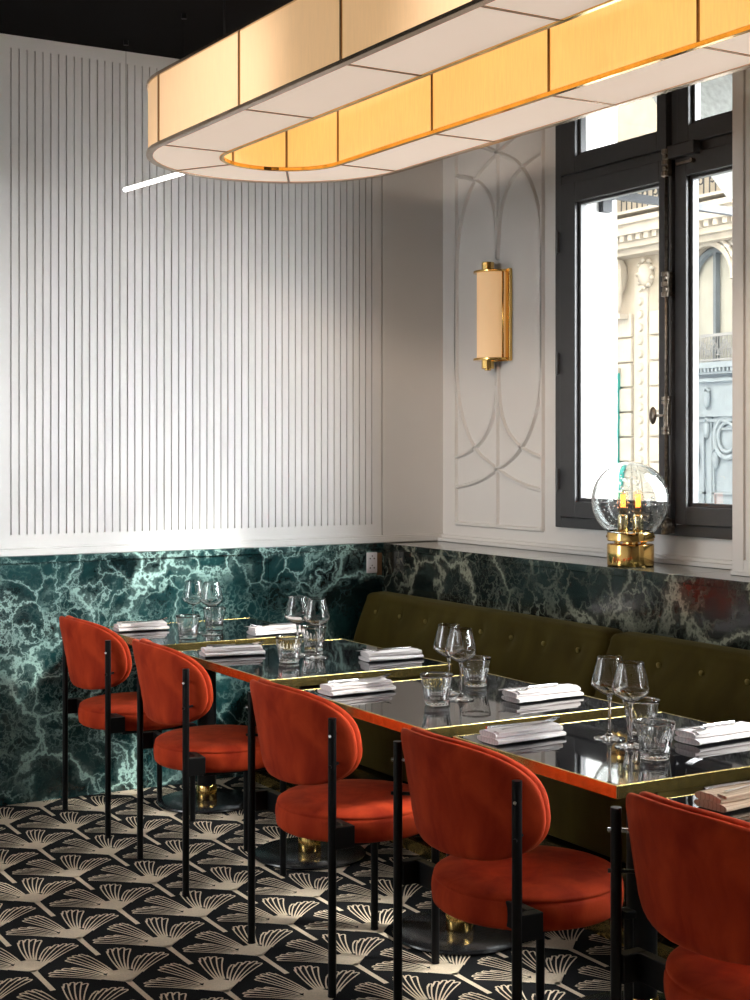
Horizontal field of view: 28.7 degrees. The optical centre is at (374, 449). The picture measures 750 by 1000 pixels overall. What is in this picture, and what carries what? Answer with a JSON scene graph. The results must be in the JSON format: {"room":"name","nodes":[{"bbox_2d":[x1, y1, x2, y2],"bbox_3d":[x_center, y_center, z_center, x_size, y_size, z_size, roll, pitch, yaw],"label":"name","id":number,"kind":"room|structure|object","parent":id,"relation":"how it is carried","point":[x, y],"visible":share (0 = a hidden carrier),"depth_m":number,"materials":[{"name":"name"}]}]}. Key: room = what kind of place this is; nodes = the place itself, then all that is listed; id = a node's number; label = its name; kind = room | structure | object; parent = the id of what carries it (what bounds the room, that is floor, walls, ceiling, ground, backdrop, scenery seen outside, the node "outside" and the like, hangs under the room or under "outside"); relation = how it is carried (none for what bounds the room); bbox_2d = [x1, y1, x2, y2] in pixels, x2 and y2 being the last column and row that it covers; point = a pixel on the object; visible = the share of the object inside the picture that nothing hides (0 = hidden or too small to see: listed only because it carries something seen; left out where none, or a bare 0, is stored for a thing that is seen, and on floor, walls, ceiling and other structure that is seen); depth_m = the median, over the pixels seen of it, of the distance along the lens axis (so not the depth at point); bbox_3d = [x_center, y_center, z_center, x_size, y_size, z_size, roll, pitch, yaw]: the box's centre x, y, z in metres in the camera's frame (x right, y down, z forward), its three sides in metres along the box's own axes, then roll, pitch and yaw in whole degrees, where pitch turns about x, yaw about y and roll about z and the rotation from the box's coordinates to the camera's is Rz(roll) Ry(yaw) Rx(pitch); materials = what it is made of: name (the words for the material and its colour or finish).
{"room":"restaurant","nodes":[
{"label":"restaurant","id":0,"kind":"room"},
{"bbox_2d":[0,0,286,58],"bbox_3d":[0.209,-1.820,2.459,5.850,0.120,8.830,0,0,-30],"label":"ceiling","id":1,"kind":"structure","parent":0,"point":[151,27],"depth_m":6.02,"materials":[{"name":"black paint"}]},
{"bbox_2d":[122,13,186,191],"bbox_3d":[-0.921,-1.435,6.118,0.024,0.650,0.519,0,0,-38],"label":"tube light","id":2,"kind":"object","parent":1,"relation":"hanging from","point":[183,15],"visible":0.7,"depth_m":6.12,"materials":[{"name":"white"}]},
{"bbox_2d":[146,0,749,183],"bbox_3d":[0.511,-1.429,4.160,1.095,0.663,4.273,0,0,-30],"label":"pendant lamp","id":3,"kind":"object","parent":1,"relation":"hanging from","point":[302,91],"visible":1,"depth_m":4.59,"materials":[{"name":"beige fabric"}]},
{"bbox_2d":[0,33,442,547],"bbox_3d":[-1.953,-0.090,6.145,5.850,3.340,0.282,0,0,-30],"label":"wall","id":4,"kind":"structure","parent":0,"point":[184,358],"depth_m":6.64,"materials":[{"name":"white paint"}]},
{"bbox_2d":[0,543,383,805],"bbox_3d":[-2.182,0.976,5.844,5.150,1.049,0.050,0,0,-30],"label":"cladding","id":5,"kind":"object","parent":4,"relation":"attached to","point":[103,589],"visible":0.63,"depth_m":6.42,"materials":[{"name":"green stone"}]},
{"bbox_2d":[366,552,381,574],"bbox_3d":[-0.003,0.550,7.099,0.085,0.112,0.010,0,0,-30],"label":"wall socket","id":6,"kind":"object","parent":5,"relation":"attached to","point":[373,559],"visible":1,"depth_m":7.09,"materials":[{"name":"white plastic"}]},
{"bbox_2d":[0,533,443,556],"bbox_3d":[-2.030,0.433,5.931,5.500,0.034,0.034,0,0,-30],"label":"trim","id":7,"kind":"structure","parent":4,"relation":"attached to","point":[142,547],"depth_m":6.67,"materials":[{"name":"white paint"}]},
{"bbox_2d":[0,776,661,999],"bbox_3d":[0.122,1.539,2.263,5.500,0.081,8.580,0,0,-30],"label":"floor","id":8,"kind":"structure","parent":0,"point":[82,917],"depth_m":4.67,"materials":[{"name":"black carpet"}]},
{"bbox_2d":[59,615,196,838],"bbox_3d":[-1.007,1.083,5.981,0.543,0.831,0.538,0,0,-30],"label":"dining chair","id":9,"kind":"object","parent":8,"relation":"on","point":[94,656],"visible":0.78,"depth_m":5.78,"materials":[{"name":"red fabric"}]},
{"bbox_2d":[65,615,131,688],"bbox_3d":[-1.147,0.809,5.899,0.174,0.285,0.498,0,0,-30],"label":"cushion","id":10,"kind":"object","parent":9,"relation":"on","point":[96,657],"depth_m":5.74,"materials":[{"name":"red fabric"}]},
{"bbox_2d":[106,618,302,813],"bbox_3d":[-0.715,1.133,6.238,0.730,0.731,0.685,0,0,-30],"label":"table","id":11,"kind":"object","parent":8,"relation":"on","point":[209,799],"visible":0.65,"depth_m":6.17,"materials":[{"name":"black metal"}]},
{"bbox_2d":[113,621,168,631],"bbox_3d":[-0.997,0.750,6.255,0.223,0.034,0.099,0,0,-28],"label":"folded napkin","id":12,"kind":"object","parent":11,"relation":"on","point":[153,625],"visible":1,"depth_m":6.22,"materials":[{"name":"fabric"}]},
{"bbox_2d":[116,620,163,623],"bbox_3d":[-0.998,0.734,6.289,0.222,0.009,0.014,0,0,-26],"label":"knife","id":13,"kind":"object","parent":12,"relation":"on","point":[160,620],"visible":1,"depth_m":6.26,"materials":[{"name":"silver metal"}]},
{"bbox_2d":[122,617,166,622],"bbox_3d":[-0.981,0.726,6.258,0.208,0.012,0.022,0,0,-34],"label":"fork","id":14,"kind":"object","parent":12,"relation":"on","point":[165,617],"visible":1,"depth_m":6.27,"materials":[{"name":"silver metal"}]},
{"bbox_2d":[176,614,199,638],"bbox_3d":[-0.762,0.720,5.982,0.100,0.092,0.100,0,0,-30],"label":"tumbler","id":15,"kind":"object","parent":11,"relation":"on","point":[187,624],"visible":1,"depth_m":5.95,"materials":[{"name":"clear glass"}]},
{"bbox_2d":[182,580,202,632],"bbox_3d":[-0.763,0.657,6.167,0.097,0.218,0.097,0,0,-30],"label":"wine glass","id":16,"kind":"object","parent":11,"relation":"on","point":[192,589],"visible":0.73,"depth_m":6.13,"materials":[{"name":"clear glass"}]},
{"bbox_2d":[182,580,202,604],"bbox_3d":[-0.763,0.600,6.167,0.097,0.104,0.097,0,0,-30],"label":"bowl","id":17,"kind":"object","parent":16,"relation":"on","point":[192,589],"depth_m":6.13,"materials":[{"name":"clear glass"}]},
{"bbox_2d":[200,581,222,635],"bbox_3d":[-0.678,0.657,6.097,0.097,0.218,0.097,0,0,-30],"label":"wine glass","id":18,"kind":"object","parent":11,"relation":"on","point":[211,595],"visible":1,"depth_m":6.07,"materials":[{"name":"clear glass"}]},
{"bbox_2d":[200,581,222,606],"bbox_3d":[-0.678,0.600,6.097,0.097,0.104,0.097,0,0,-30],"label":"bowl","id":19,"kind":"object","parent":18,"relation":"on","point":[211,595],"depth_m":6.06,"materials":[{"name":"clear glass"}]},
{"bbox_2d":[203,606,225,629],"bbox_3d":[-0.688,0.720,6.280,0.100,0.092,0.100,0,0,-30],"label":"tumbler","id":20,"kind":"object","parent":11,"relation":"on","point":[218,611],"visible":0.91,"depth_m":6.25,"materials":[{"name":"clear glass"}]},
{"bbox_2d":[247,624,300,635],"bbox_3d":[-0.415,0.750,6.133,0.222,0.034,0.098,0,0,-30],"label":"folded napkin","id":21,"kind":"object","parent":11,"relation":"on","point":[290,628],"visible":0.95,"depth_m":6.09,"materials":[{"name":"fabric"}]},
{"bbox_2d":[250,623,293,626],"bbox_3d":[-0.426,0.726,6.119,0.208,0.012,0.022,0,0,-36],"label":"fork","id":22,"kind":"object","parent":21,"relation":"on","point":[288,623],"visible":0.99,"depth_m":6.10,"materials":[{"name":"silver metal"}]},
{"bbox_2d":[132,638,286,896],"bbox_3d":[-0.590,1.083,5.240,0.543,0.831,0.538,0,0,-26],"label":"dining chair","id":23,"kind":"object","parent":8,"relation":"on","point":[172,686],"visible":0.89,"depth_m":5.04,"materials":[{"name":"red fabric"}]},
{"bbox_2d":[139,638,212,723],"bbox_3d":[-0.735,0.809,5.168,0.174,0.285,0.498,0,0,-26],"label":"cushion","id":24,"kind":"object","parent":23,"relation":"on","point":[174,688],"depth_m":5.00,"materials":[{"name":"red fabric"}]},
{"bbox_2d":[179,639,452,869],"bbox_3d":[-0.242,1.133,5.432,0.730,0.731,0.815,0,0,-30],"label":"table","id":25,"kind":"object","parent":8,"relation":"on","point":[343,661],"visible":0.63,"depth_m":5.28,"materials":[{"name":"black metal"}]},
{"bbox_2d":[199,644,264,656],"bbox_3d":[-0.534,0.750,5.496,0.233,0.033,0.100,0,0,-22],"label":"folded napkin","id":26,"kind":"object","parent":25,"relation":"on","point":[256,649],"visible":1,"depth_m":5.46,"materials":[{"name":"fabric"}]},
{"bbox_2d":[206,643,262,646],"bbox_3d":[-0.526,0.734,5.531,0.222,0.009,0.014,0,0,-20],"label":"knife","id":27,"kind":"object","parent":26,"relation":"on","point":[259,643],"visible":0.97,"depth_m":5.51,"materials":[{"name":"silver metal"}]},
{"bbox_2d":[212,640,263,646],"bbox_3d":[-0.513,0.726,5.498,0.208,0.012,0.022,0,0,-28],"label":"fork","id":28,"kind":"object","parent":26,"relation":"on","point":[262,640],"visible":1,"depth_m":5.51,"materials":[{"name":"silver metal"}]},
{"bbox_2d":[275,635,302,662],"bbox_3d":[-0.310,0.720,5.308,0.100,0.092,0.100,0,0,-30],"label":"tumbler","id":29,"kind":"object","parent":25,"relation":"on","point":[288,646],"visible":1,"depth_m":5.27,"materials":[{"name":"clear glass"}]},
{"bbox_2d":[285,596,308,655],"bbox_3d":[-0.290,0.657,5.494,0.097,0.218,0.097,0,0,-30],"label":"wine glass","id":30,"kind":"object","parent":25,"relation":"on","point":[296,605],"visible":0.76,"depth_m":5.46,"materials":[{"name":"clear glass"}]},
{"bbox_2d":[285,596,306,623],"bbox_3d":[-0.290,0.600,5.494,0.097,0.104,0.097,0,0,-30],"label":"bowl","id":31,"kind":"object","parent":30,"relation":"on","point":[296,605],"depth_m":5.46,"materials":[{"name":"clear glass"}]},
{"bbox_2d":[300,625,326,650],"bbox_3d":[-0.235,0.720,5.618,0.100,0.092,0.100,0,0,-30],"label":"tumbler","id":32,"kind":"object","parent":25,"relation":"on","point":[308,632],"visible":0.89,"depth_m":5.58,"materials":[{"name":"clear glass"}]},
{"bbox_2d":[304,598,329,658],"bbox_3d":[-0.215,0.657,5.418,0.097,0.218,0.097,0,0,-30],"label":"wine glass","id":33,"kind":"object","parent":25,"relation":"on","point":[316,613],"visible":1,"depth_m":5.39,"materials":[{"name":"clear glass"}]},
{"bbox_2d":[304,598,329,626],"bbox_3d":[-0.215,0.600,5.418,0.097,0.104,0.097,0,0,-30],"label":"bowl","id":34,"kind":"object","parent":33,"relation":"on","point":[316,613],"depth_m":5.38,"materials":[{"name":"clear glass"}]},
{"bbox_2d":[359,648,423,661],"bbox_3d":[0.060,0.750,5.386,0.228,0.034,0.099,0,0,-27],"label":"folded napkin","id":35,"kind":"object","parent":25,"relation":"on","point":[395,654],"visible":0.99,"depth_m":5.35,"materials":[{"name":"fabric"}]},
{"bbox_2d":[357,647,407,650],"bbox_3d":[0.029,0.734,5.407,0.222,0.009,0.014,0,0,-24],"label":"knife","id":36,"kind":"object","parent":35,"relation":"on","point":[395,647],"visible":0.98,"depth_m":5.41,"materials":[{"name":"silver metal"}]},
{"bbox_2d":[362,647,411,650],"bbox_3d":[0.047,0.726,5.372,0.208,0.012,0.022,0,0,-33],"label":"fork","id":37,"kind":"object","parent":35,"relation":"on","point":[405,647],"visible":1,"depth_m":5.37,"materials":[{"name":"silver metal"}]},
{"bbox_2d":[246,678,439,997],"bbox_3d":[-0.093,1.083,4.334,0.543,0.831,0.538,0,0,-30],"label":"dining chair","id":38,"kind":"object","parent":8,"relation":"on","point":[307,740],"visible":0.94,"depth_m":4.15,"materials":[{"name":"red fabric"}]},
{"bbox_2d":[258,678,361,780],"bbox_3d":[-0.233,0.809,4.252,0.174,0.285,0.498,0,0,-30],"label":"cushion","id":39,"kind":"object","parent":38,"relation":"on","point":[303,735],"depth_m":4.09,"materials":[{"name":"red fabric"}]},
{"bbox_2d":[255,591,622,860],"bbox_3d":[0.195,1.086,6.116,0.746,0.824,1.796,0,0,-30],"label":"banquette","id":40,"kind":"object","parent":8,"relation":"on","point":[539,650],"visible":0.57,"depth_m":5.89,"materials":[{"name":"green fabric"}]},
{"bbox_2d":[292,687,407,781],"bbox_3d":[0.196,1.161,6.117,0.670,0.227,1.796,0,0,-30],"label":"seat cushion","id":41,"kind":"object","parent":40,"relation":"on","point":[375,763],"depth_m":5.78,"materials":[{"name":"green fabric"}]},
{"bbox_2d":[303,673,624,955],"bbox_3d":[0.261,1.133,4.547,0.732,0.731,0.760,0,0,-30],"label":"table","id":42,"kind":"object","parent":8,"relation":"on","point":[404,706],"visible":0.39,"depth_m":4.41,"materials":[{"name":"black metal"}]},
{"bbox_2d":[317,678,395,695],"bbox_3d":[-0.057,0.750,4.656,0.238,0.033,0.100,0,0,-33],"label":"folded napkin","id":43,"kind":"object","parent":42,"relation":"on","point":[383,684],"visible":0.99,"depth_m":4.62,"materials":[{"name":"fabric"}]},
{"bbox_2d":[327,677,385,683],"bbox_3d":[-0.054,0.734,4.695,0.222,0.009,0.014,0,0,-31],"label":"knife","id":44,"kind":"object","parent":43,"relation":"on","point":[343,680],"visible":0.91,"depth_m":4.67,"materials":[{"name":"silver metal"}]},
{"bbox_2d":[337,673,390,683],"bbox_3d":[-0.034,0.726,4.665,0.208,0.012,0.022,0,0,-39],"label":"fork","id":45,"kind":"object","parent":43,"relation":"on","point":[385,675],"visible":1,"depth_m":4.68,"materials":[{"name":"silver metal"}]},
{"bbox_2d":[420,672,452,706],"bbox_3d":[0.186,0.720,4.416,0.100,0.092,0.100,0,0,-30],"label":"tumbler","id":46,"kind":"object","parent":42,"relation":"on","point":[436,686],"visible":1,"depth_m":4.38,"materials":[{"name":"clear glass"}]},
{"bbox_2d":[433,623,459,695],"bbox_3d":[0.232,0.657,4.614,0.097,0.218,0.097,0,0,-30],"label":"wine glass","id":47,"kind":"object","parent":42,"relation":"on","point":[443,630],"visible":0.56,"depth_m":4.59,"materials":[{"name":"clear glass"}]},
{"bbox_2d":[433,623,459,657],"bbox_3d":[0.232,0.600,4.614,0.097,0.104,0.097,0,0,-30],"label":"bowl","id":48,"kind":"object","parent":47,"relation":"on","point":[443,630],"depth_m":4.58,"materials":[{"name":"clear glass"}]},
{"bbox_2d":[445,627,476,701],"bbox_3d":[0.264,0.657,4.511,0.097,0.218,0.097,0,0,-30],"label":"wine glass","id":49,"kind":"object","parent":42,"relation":"on","point":[460,645],"visible":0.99,"depth_m":4.48,"materials":[{"name":"clear glass"}]},
{"bbox_2d":[445,627,476,661],"bbox_3d":[0.264,0.600,4.511,0.097,0.104,0.097,0,0,-30],"label":"bowl","id":50,"kind":"object","parent":49,"relation":"on","point":[460,645],"depth_m":4.48,"materials":[{"name":"clear glass"}]},
{"bbox_2d":[462,655,490,686],"bbox_3d":[0.327,0.720,4.774,0.100,0.092,0.100,0,0,-30],"label":"tumbler","id":51,"kind":"object","parent":42,"relation":"on","point":[476,669],"visible":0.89,"depth_m":4.74,"materials":[{"name":"clear glass"}]},
{"bbox_2d":[501,684,583,702],"bbox_3d":[0.519,0.750,4.535,0.258,0.034,0.099,0,0,-32],"label":"folded napkin","id":52,"kind":"object","parent":42,"relation":"on","point":[563,690],"visible":0.96,"depth_m":4.50,"materials":[{"name":"fabric"}]},
{"bbox_2d":[498,683,556,689],"bbox_3d":[0.472,0.734,4.547,0.222,0.009,0.014,0,0,-30],"label":"knife","id":53,"kind":"object","parent":52,"relation":"on","point":[550,683],"visible":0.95,"depth_m":4.55,"materials":[{"name":"silver metal"}]},
{"bbox_2d":[509,684,560,689],"bbox_3d":[0.493,0.726,4.513,0.208,0.012,0.022,0,0,-38],"label":"fork","id":54,"kind":"object","parent":52,"relation":"on","point":[552,684],"visible":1,"depth_m":4.50,"materials":[{"name":"silver metal"}]},
{"bbox_2d":[391,727,635,999],"bbox_3d":[0.340,1.083,3.576,0.543,0.831,0.538,0,0,-30],"label":"dining chair","id":55,"kind":"object","parent":8,"relation":"on","point":[478,806],"visible":0.94,"depth_m":3.40,"materials":[{"name":"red fabric"}]},
{"bbox_2d":[411,727,550,853],"bbox_3d":[0.201,0.809,3.494,0.174,0.285,0.498,0,0,-30],"label":"cushion","id":56,"kind":"object","parent":55,"relation":"on","point":[465,796],"depth_m":3.34,"materials":[{"name":"red fabric"}]},
{"bbox_2d":[384,541,749,649],"bbox_3d":[2.346,0.976,3.550,0.360,1.048,8.550,0,0,-30],"label":"marble ledge","id":57,"kind":"object","parent":8,"relation":"on","point":[708,605],"visible":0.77,"depth_m":5.84,"materials":[{"name":"green stone"}]},
{"bbox_2d":[591,461,669,566],"bbox_3d":[0.999,0.248,5.741,0.304,0.407,0.304,0,0,-8],"label":"table lamp","id":58,"kind":"object","parent":57,"relation":"on","point":[630,500],"visible":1,"depth_m":5.65,"materials":[{"name":"clear glass"}]},
{"bbox_2d":[730,68,749,576],"bbox_3d":[1.612,-0.654,4.954,0.206,2.211,0.943,0,0,-30],"label":"wall","id":59,"kind":"structure","parent":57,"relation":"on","point":[740,79],"depth_m":5.27,"materials":[{"name":"white paint"}]},
{"bbox_2d":[453,711,749,999],"bbox_3d":[0.696,1.133,3.830,0.733,0.731,0.678,0,0,-30],"label":"table","id":60,"kind":"object","parent":8,"relation":"on","point":[577,759],"visible":0.66,"depth_m":3.69,"materials":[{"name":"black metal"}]},
{"bbox_2d":[477,722,565,744],"bbox_3d":[0.391,0.750,3.900,0.232,0.034,0.100,0,0,-32],"label":"folded napkin","id":61,"kind":"object","parent":60,"relation":"on","point":[494,736],"visible":0.97,"depth_m":3.86,"materials":[{"name":"fabric"}]},
{"bbox_2d":[486,720,543,728],"bbox_3d":[0.392,0.734,3.936,0.222,0.009,0.014,0,0,-30],"label":"knife","id":62,"kind":"object","parent":61,"relation":"on","point":[510,724],"visible":0.92,"depth_m":3.91,"materials":[{"name":"silver metal"}]},
{"bbox_2d":[500,716,558,729],"bbox_3d":[0.412,0.726,3.905,0.208,0.012,0.022,0,0,-38],"label":"fork","id":63,"kind":"object","parent":61,"relation":"on","point":[552,718],"visible":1,"depth_m":3.92,"materials":[{"name":"silver metal"}]},
{"bbox_2d":[591,655,625,740],"bbox_3d":[0.623,0.657,3.898,0.097,0.218,0.097,0,0,-30],"label":"wine glass","id":64,"kind":"object","parent":60,"relation":"on","point":[605,667],"visible":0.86,"depth_m":3.87,"materials":[{"name":"clear glass"}]},
{"bbox_2d":[591,655,622,695],"bbox_3d":[0.623,0.600,3.898,0.097,0.104,0.097,0,0,-30],"label":"bowl","id":65,"kind":"object","parent":64,"relation":"on","point":[605,667],"depth_m":3.87,"materials":[{"name":"clear glass"}]},
{"bbox_2d":[612,660,649,748],"bbox_3d":[0.662,0.657,3.797,0.097,0.218,0.097,0,0,-30],"label":"wine glass","id":66,"kind":"object","parent":60,"relation":"on","point":[630,684],"visible":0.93,"depth_m":3.77,"materials":[{"name":"clear glass"}]},
{"bbox_2d":[612,660,649,701],"bbox_3d":[0.662,0.600,3.797,0.097,0.104,0.097,0,0,-30],"label":"bowl","id":67,"kind":"object","parent":66,"relation":"on","point":[630,682],"depth_m":3.76,"materials":[{"name":"clear glass"}]},
{"bbox_2d":[623,696,659,734],"bbox_3d":[0.720,0.720,3.970,0.100,0.092,0.100,0,0,-30],"label":"tumbler","id":68,"kind":"object","parent":60,"relation":"on","point":[646,707],"visible":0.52,"depth_m":3.94,"materials":[{"name":"clear glass"}]},
{"bbox_2d":[635,718,675,760],"bbox_3d":[0.696,0.720,3.649,0.100,0.092,0.100,0,0,-30],"label":"tumbler","id":69,"kind":"object","parent":60,"relation":"on","point":[655,735],"visible":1,"depth_m":3.62,"materials":[{"name":"clear glass"}]},
{"bbox_2d":[674,721,749,745],"bbox_3d":[0.913,0.750,3.898,0.243,0.034,0.098,0,0,-33],"label":"folded napkin","id":70,"kind":"object","parent":60,"relation":"on","point":[740,730],"visible":0.98,"depth_m":3.85,"materials":[{"name":"fabric"}]},
{"bbox_2d":[674,720,733,729],"bbox_3d":[0.873,0.734,3.912,0.222,0.009,0.014,0,0,-30],"label":"knife","id":71,"kind":"object","parent":70,"relation":"on","point":[722,722],"visible":0.82,"depth_m":3.92,"materials":[{"name":"silver metal"}]},
{"bbox_2d":[687,721,739,729],"bbox_3d":[0.895,0.726,3.878,0.208,0.012,0.022,0,0,-39],"label":"fork","id":72,"kind":"object","parent":70,"relation":"on","point":[698,728],"visible":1,"depth_m":3.87,"materials":[{"name":"silver metal"}]},
{"bbox_2d":[534,632,749,958],"bbox_3d":[1.101,1.086,4.572,0.746,0.824,1.773,0,0,-30],"label":"banquette","id":73,"kind":"object","parent":8,"relation":"on","point":[706,682],"visible":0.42,"depth_m":4.87,"materials":[{"name":"green fabric"}]},
{"bbox_2d":[534,773,748,862],"bbox_3d":[1.102,1.161,4.573,0.670,0.227,1.773,0,0,-30],"label":"seat cushion","id":74,"kind":"object","parent":73,"relation":"on","point":[580,817],"depth_m":4.67,"materials":[{"name":"green fabric"}]},
{"bbox_2d":[608,791,749,999],"bbox_3d":[0.779,1.083,2.892,0.543,0.831,0.538,0,0,-30],"label":"dining chair","id":75,"kind":"object","parent":8,"relation":"on","point":[691,870],"visible":1,"depth_m":2.77,"materials":[{"name":"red fabric"}]},
{"bbox_2d":[639,791,749,828],"bbox_3d":[0.639,0.809,2.810,0.174,0.285,0.498,0,0,-30],"label":"cushion","id":76,"kind":"object","parent":75,"relation":"on","point":[698,818],"depth_m":2.72,"materials":[{"name":"fabric"}]},
{"bbox_2d":[667,793,749,821],"bbox_3d":[1.123,1.133,3.093,0.732,0.731,0.738,0,0,-30],"label":"table","id":77,"kind":"object","parent":8,"relation":"on","point":[743,814],"visible":0.02,"depth_m":3.13,"materials":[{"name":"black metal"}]},
{"bbox_2d":[694,783,749,812],"bbox_3d":[0.807,0.750,3.199,0.233,0.033,0.098,0,0,-35],"label":"folded napkin","id":78,"kind":"object","parent":77,"relation":"on","point":[716,799],"visible":0.99,"depth_m":3.14,"materials":[{"name":"beige fabric"}]},
{"bbox_2d":[703,780,749,789],"bbox_3d":[0.807,0.734,3.235,0.222,0.009,0.014,0,0,-32],"label":"knife","id":79,"kind":"object","parent":78,"relation":"on","point":[734,783],"visible":1,"depth_m":3.21,"materials":[{"name":"silver metal"}]},
{"bbox_2d":[724,784,749,792],"bbox_3d":[0.828,0.726,3.206,0.208,0.012,0.022,0,0,-41],"label":"fork","id":80,"kind":"object","parent":78,"relation":"on","point":[745,786],"visible":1,"depth_m":3.16,"materials":[{"name":"silver metal"}]},
{"bbox_2d":[443,126,731,559],"bbox_3d":[2.560,-0.090,3.838,0.300,3.340,8.830,0,0,-30],"label":"wall","id":81,"kind":"structure","parent":0,"point":[519,244],"depth_m":6.84,"materials":[{"name":"white paint"}]},
{"bbox_2d":[473,262,511,370],"bbox_3d":[0.531,-0.627,6.880,0.120,0.510,0.220,0,0,-30],"label":"wall sconce","id":82,"kind":"object","parent":81,"relation":"attached to","point":[494,286],"visible":1,"depth_m":6.83,"materials":[{"name":"gold metal"}]},
{"bbox_2d":[454,129,544,531],"bbox_3d":[0.574,-0.655,6.911,0.015,2.052,0.726,0,0,-30],"label":"trim","id":83,"kind":"structure","parent":81,"relation":"attached to","point":[497,413],"depth_m":6.90,"materials":[{"name":"white paint"}]},
{"bbox_2d":[438,534,731,569],"bbox_3d":[2.487,0.435,3.621,0.045,0.031,8.530,0,0,-30],"label":"trim","id":84,"kind":"structure","parent":81,"relation":"attached to","point":[660,558],"depth_m":6.39,"materials":[{"name":"white paint"}]},
{"bbox_2d":[555,83,731,539],"bbox_3d":[1.187,-0.650,5.832,0.221,1.980,1.540,0,0,-30],"label":"window","id":85,"kind":"structure","parent":81,"relation":"in","point":[685,148],"depth_m":5.87,"materials":[{"name":"paint"}]},
{"bbox_2d":[560,91,671,176],"bbox_3d":[1.010,-1.395,6.165,0.058,0.386,0.688,0,0,-30],"label":"light","id":86,"kind":"object","parent":85,"relation":"attached to","point":[575,161],"depth_m":6.16,"materials":[{"name":"clear glass"}]},
{"bbox_2d":[677,83,731,142],"bbox_3d":[1.391,-1.395,5.516,0.058,0.386,0.688,0,0,-30],"label":"light","id":87,"kind":"object","parent":85,"relation":"attached to","point":[717,128],"depth_m":5.74,"materials":[{"name":"clear glass"}]},
{"bbox_2d":[599,74,731,215],"bbox_3d":[1.700,-1.353,6.556,1.137,0.565,0.790,0,0,-30],"label":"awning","id":88,"kind":"object","parent":81,"relation":"attached to","point":[716,94],"visible":0.3,"depth_m":6.51,"materials":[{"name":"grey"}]},
{"bbox_2d":[586,108,616,497],"bbox_3d":[0.997,-0.650,6.609,0.228,1.980,0.012,0,0,-30],"label":"sky","id":89,"kind":"structure","parent":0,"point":[601,128],"depth_m":6.61,"materials":[{"name":"white"}]},
{"label":"outside","id":90,"kind":"structure","parent":0,"visible":0},
{"bbox_3d":[3.039,1.750,16.855,13.700,0.200,54.000,0,0,-30],"label":"ground","id":91,"kind":"structure","parent":90,"visible":0},
{"bbox_2d":[617,98,731,503],"bbox_3d":[1.533,-2.925,26.406,2.630,9.150,24.000,0,0,-30],"label":"stone building","id":92,"kind":"structure","parent":91,"relation":"on","point":[637,223],"depth_m":20.34,"materials":[{"name":"stone"}]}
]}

